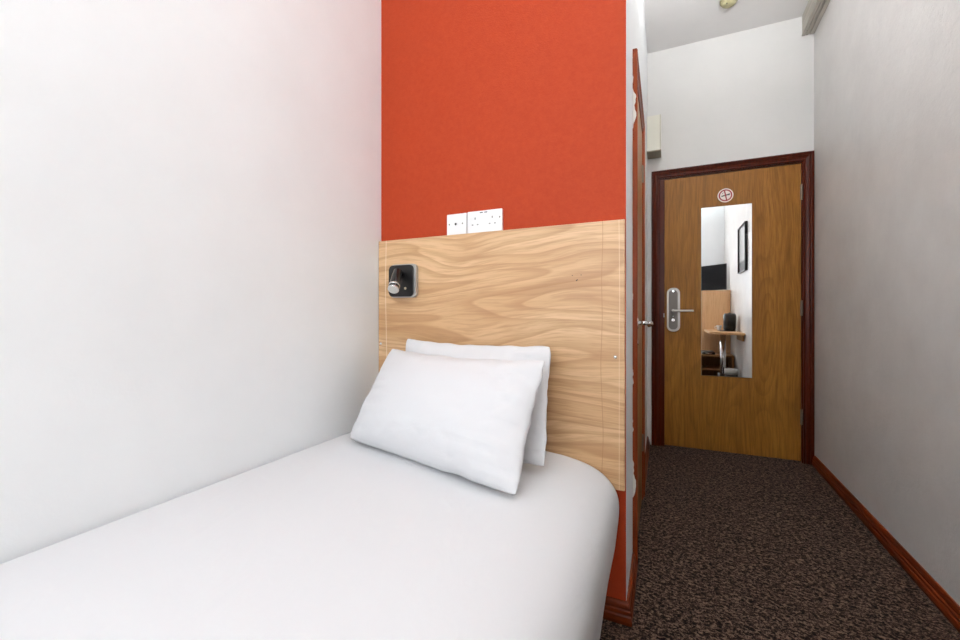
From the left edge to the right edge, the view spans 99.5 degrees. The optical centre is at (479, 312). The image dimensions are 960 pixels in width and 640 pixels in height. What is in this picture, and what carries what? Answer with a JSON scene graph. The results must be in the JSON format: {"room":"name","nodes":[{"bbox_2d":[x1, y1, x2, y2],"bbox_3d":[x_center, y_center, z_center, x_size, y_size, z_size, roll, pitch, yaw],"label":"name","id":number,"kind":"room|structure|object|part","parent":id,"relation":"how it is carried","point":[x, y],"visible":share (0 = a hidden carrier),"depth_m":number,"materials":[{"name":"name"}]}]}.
{"room":"hotel room","nodes":[
{"label":"hotel room","id":0,"kind":"room"},
{"bbox_2d":[0,0,380,563],"bbox_3d":[-0.967,-0.487,0.670,0.120,2.975,2.413,0,0,25],"label":"wall","id":1,"kind":"structure","parent":0,"point":[190,190],"depth_m":1.01,"materials":[{"name":"white paint"}]},
{"bbox_2d":[381,0,625,600],"bbox_3d":[-0.015,-0.487,1.572,1.100,2.975,0.060,0,0,25],"label":"wall","id":2,"kind":"structure","parent":0,"point":[518,107],"depth_m":1.48,"materials":[{"name":"red paint"}]},
{"bbox_2d":[447,213,466,234],"bbox_3d":[-0.088,-0.341,1.565,0.085,0.080,0.013,0,0,25],"label":"socket","id":3,"kind":"object","parent":2,"relation":"attached to","point":[456,223],"visible":1,"depth_m":1.56,"materials":[{"name":"white plastic"}]},
{"bbox_2d":[467,208,502,232],"bbox_3d":[0.018,-0.342,1.516,0.142,0.082,0.013,0,0,25],"label":"power socket","id":4,"kind":"object","parent":2,"relation":"attached to","point":[485,220],"visible":0.99,"depth_m":1.51,"materials":[{"name":"white plastic"}]},
{"bbox_2d":[379,219,624,490],"bbox_3d":[0.022,0.316,1.509,0.976,1.231,0.022,0,0,25],"label":"headboard","id":5,"kind":"object","parent":2,"relation":"attached to","point":[561,288],"visible":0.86,"depth_m":1.40,"materials":[{"name":"brown wood"}]},
{"bbox_2d":[388,264,417,297],"bbox_3d":[-0.330,-0.129,1.593,0.128,0.134,0.123,0,0,25],"label":"reading lamp","id":6,"kind":"object","parent":5,"relation":"attached to","point":[403,278],"visible":1,"depth_m":1.61,"materials":[{"name":"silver metal"}]},
{"bbox_2d":[603,552,637,626],"bbox_3d":[0.095,0.966,1.641,0.998,0.067,0.314,0,0,25],"label":"baseboard","id":7,"kind":"structure","parent":2,"relation":"attached to","point":[616,610],"depth_m":1.32,"materials":[{"name":"brown wood"}]},
{"bbox_2d":[626,0,646,598],"bbox_3d":[0.833,-0.487,2.238,0.100,2.975,1.977,0,0,24],"label":"wall","id":8,"kind":"structure","parent":0,"point":[635,9],"depth_m":1.49,"materials":[{"name":"white paint"}]},
{"bbox_2d":[633,48,652,564],"bbox_3d":[0.732,-0.016,1.914,0.161,2.028,0.709,0,0,24],"label":"door","id":9,"kind":"structure","parent":8,"relation":"in","point":[639,322],"depth_m":1.58,"materials":[{"name":"brown wood"}]},
{"bbox_3d":[0.749,-0.016,1.906,0.018,2.028,0.709,0,0,24],"label":"architrave","id":10,"kind":"part","parent":9,"relation":"part of","materials":[{"name":"brown wood"}]},
{"bbox_3d":[0.720,0.043,1.769,0.064,0.048,0.154,0,0,24],"label":"lever handle","id":11,"kind":"part","parent":9,"relation":"part of","materials":[{"name":"silver metal"}]},
{"bbox_2d":[645,436,649,488],"bbox_3d":[1.086,0.966,2.655,0.019,0.067,0.927,0,0,24],"label":"baseboard","id":12,"kind":"structure","parent":8,"relation":"attached to","point":[648,441],"depth_m":2.68,"materials":[{"name":"brown wood"}]},
{"bbox_2d":[647,114,660,158],"bbox_3d":[1.289,-1.300,3.010,0.094,0.261,0.150,0,0,25],"label":"wall box","id":13,"kind":"object","parent":8,"relation":"attached to","point":[653,122],"visible":1,"depth_m":2.95,"materials":[{"name":"beige plastic"}]},
{"bbox_3d":[1.289,-1.174,3.011,0.094,0.008,0.148,0,0,25],"label":"panel","id":14,"kind":"part","parent":13,"relation":"part of","materials":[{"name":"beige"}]},
{"bbox_2d":[644,0,808,53],"bbox_3d":[0.420,-2.005,1.171,2.225,0.060,4.720,0,0,25],"label":"ceiling","id":15,"kind":"structure","parent":0,"point":[669,23],"depth_m":2.73,"materials":[{"name":"paint"}]},
{"bbox_2d":[720,0,737,8],"bbox_3d":[1.568,-1.954,2.560,0.104,0.040,0.104,0,0,25],"label":"smoke detector","id":16,"kind":"object","parent":15,"relation":"attached to","point":[726,4],"visible":1,"depth_m":2.55,"materials":[{"name":"beige plastic"}]},
{"bbox_2d":[802,0,829,35],"bbox_3d":[1.478,-1.906,1.275,0.112,0.136,3.151,0,0,25],"label":"beam","id":17,"kind":"structure","parent":15,"relation":"attached to","point":[814,11],"depth_m":2.55,"materials":[{"name":"grey paint"}]},
{"bbox_2d":[647,17,813,444],"bbox_3d":[1.758,-0.487,2.950,1.260,2.975,0.130,0,0,25],"label":"wall","id":18,"kind":"structure","parent":0,"point":[746,94],"depth_m":2.88,"materials":[{"name":"white paint"}]},
{"bbox_2d":[652,150,813,464],"bbox_3d":[1.762,-0.035,2.906,0.986,2.066,0.176,0,0,24],"label":"door","id":19,"kind":"structure","parent":18,"relation":"in","point":[770,413],"depth_m":2.84,"materials":[{"name":"brown wood"}]},
{"bbox_3d":[1.440,-0.025,3.026,0.088,0.325,0.012,0,0,24],"label":"handle plate","id":20,"kind":"part","parent":19,"relation":"part of","materials":[{"name":"silver metal"}]},
{"bbox_3d":[1.478,-0.017,2.967,0.144,0.022,0.054,0,0,24],"label":"lever handle","id":21,"kind":"part","parent":19,"relation":"part of","materials":[{"name":"silver metal"}]},
{"bbox_2d":[717,188,732,201],"bbox_3d":[1.746,-0.837,2.893,0.098,0.098,0.003,0,0,25],"label":"no smoking sign","id":22,"kind":"object","parent":19,"relation":"attached to","point":[724,195],"visible":1,"depth_m":2.89,"materials":[{"name":"beige plastic"}]},
{"bbox_2d":[701,203,751,377],"bbox_3d":[1.747,-0.155,2.888,0.312,1.213,0.006,0,0,25],"label":"mirror","id":23,"kind":"object","parent":19,"relation":"attached to","point":[726,231],"visible":1,"depth_m":2.88,"materials":[{"name":"grey mirror"}]},
{"bbox_2d":[600,444,959,639],"bbox_3d":[0.420,1.030,1.171,2.225,0.060,4.720,0,0,25],"label":"floor","id":24,"kind":"structure","parent":0,"point":[732,546],"depth_m":1.62,"materials":[{"name":"brown carpet"}]},
{"bbox_2d":[0,432,618,639],"bbox_3d":[-0.410,0.716,0.586,0.961,0.548,2.014,0,0,25],"label":"bed","id":25,"kind":"object","parent":24,"relation":"on","point":[342,537],"visible":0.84,"depth_m":0.75,"materials":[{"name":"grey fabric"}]},
{"bbox_2d":[350,349,544,494],"bbox_3d":[-0.130,0.290,1.271,0.685,0.305,0.243,0,0,35],"label":"pillow","id":26,"kind":"object","parent":25,"relation":"on","point":[470,419],"visible":1,"depth_m":1.16,"materials":[{"name":"white fabric"}]},
{"bbox_2d":[406,339,550,465],"bbox_3d":[-0.044,0.266,1.380,0.634,0.332,0.174,0,0,32],"label":"pillow","id":27,"kind":"object","parent":25,"relation":"on","point":[535,446],"visible":0.2,"depth_m":1.32,"materials":[{"name":"white fabric"}]},
{"bbox_2d":[814,0,959,605],"bbox_3d":[1.335,-0.487,0.686,0.158,2.975,4.358,0,0,25],"label":"wall","id":28,"kind":"structure","parent":0,"point":[887,72],"depth_m":1.69,"materials":[{"name":"white paint"}]},
{"bbox_2d":[812,456,959,632],"bbox_3d":[1.259,0.966,0.706,0.048,0.067,4.329,0,0,25],"label":"baseboard","id":29,"kind":"structure","parent":28,"relation":"attached to","point":[939,597],"depth_m":1.62,"materials":[{"name":"brown wood"}]}
]}

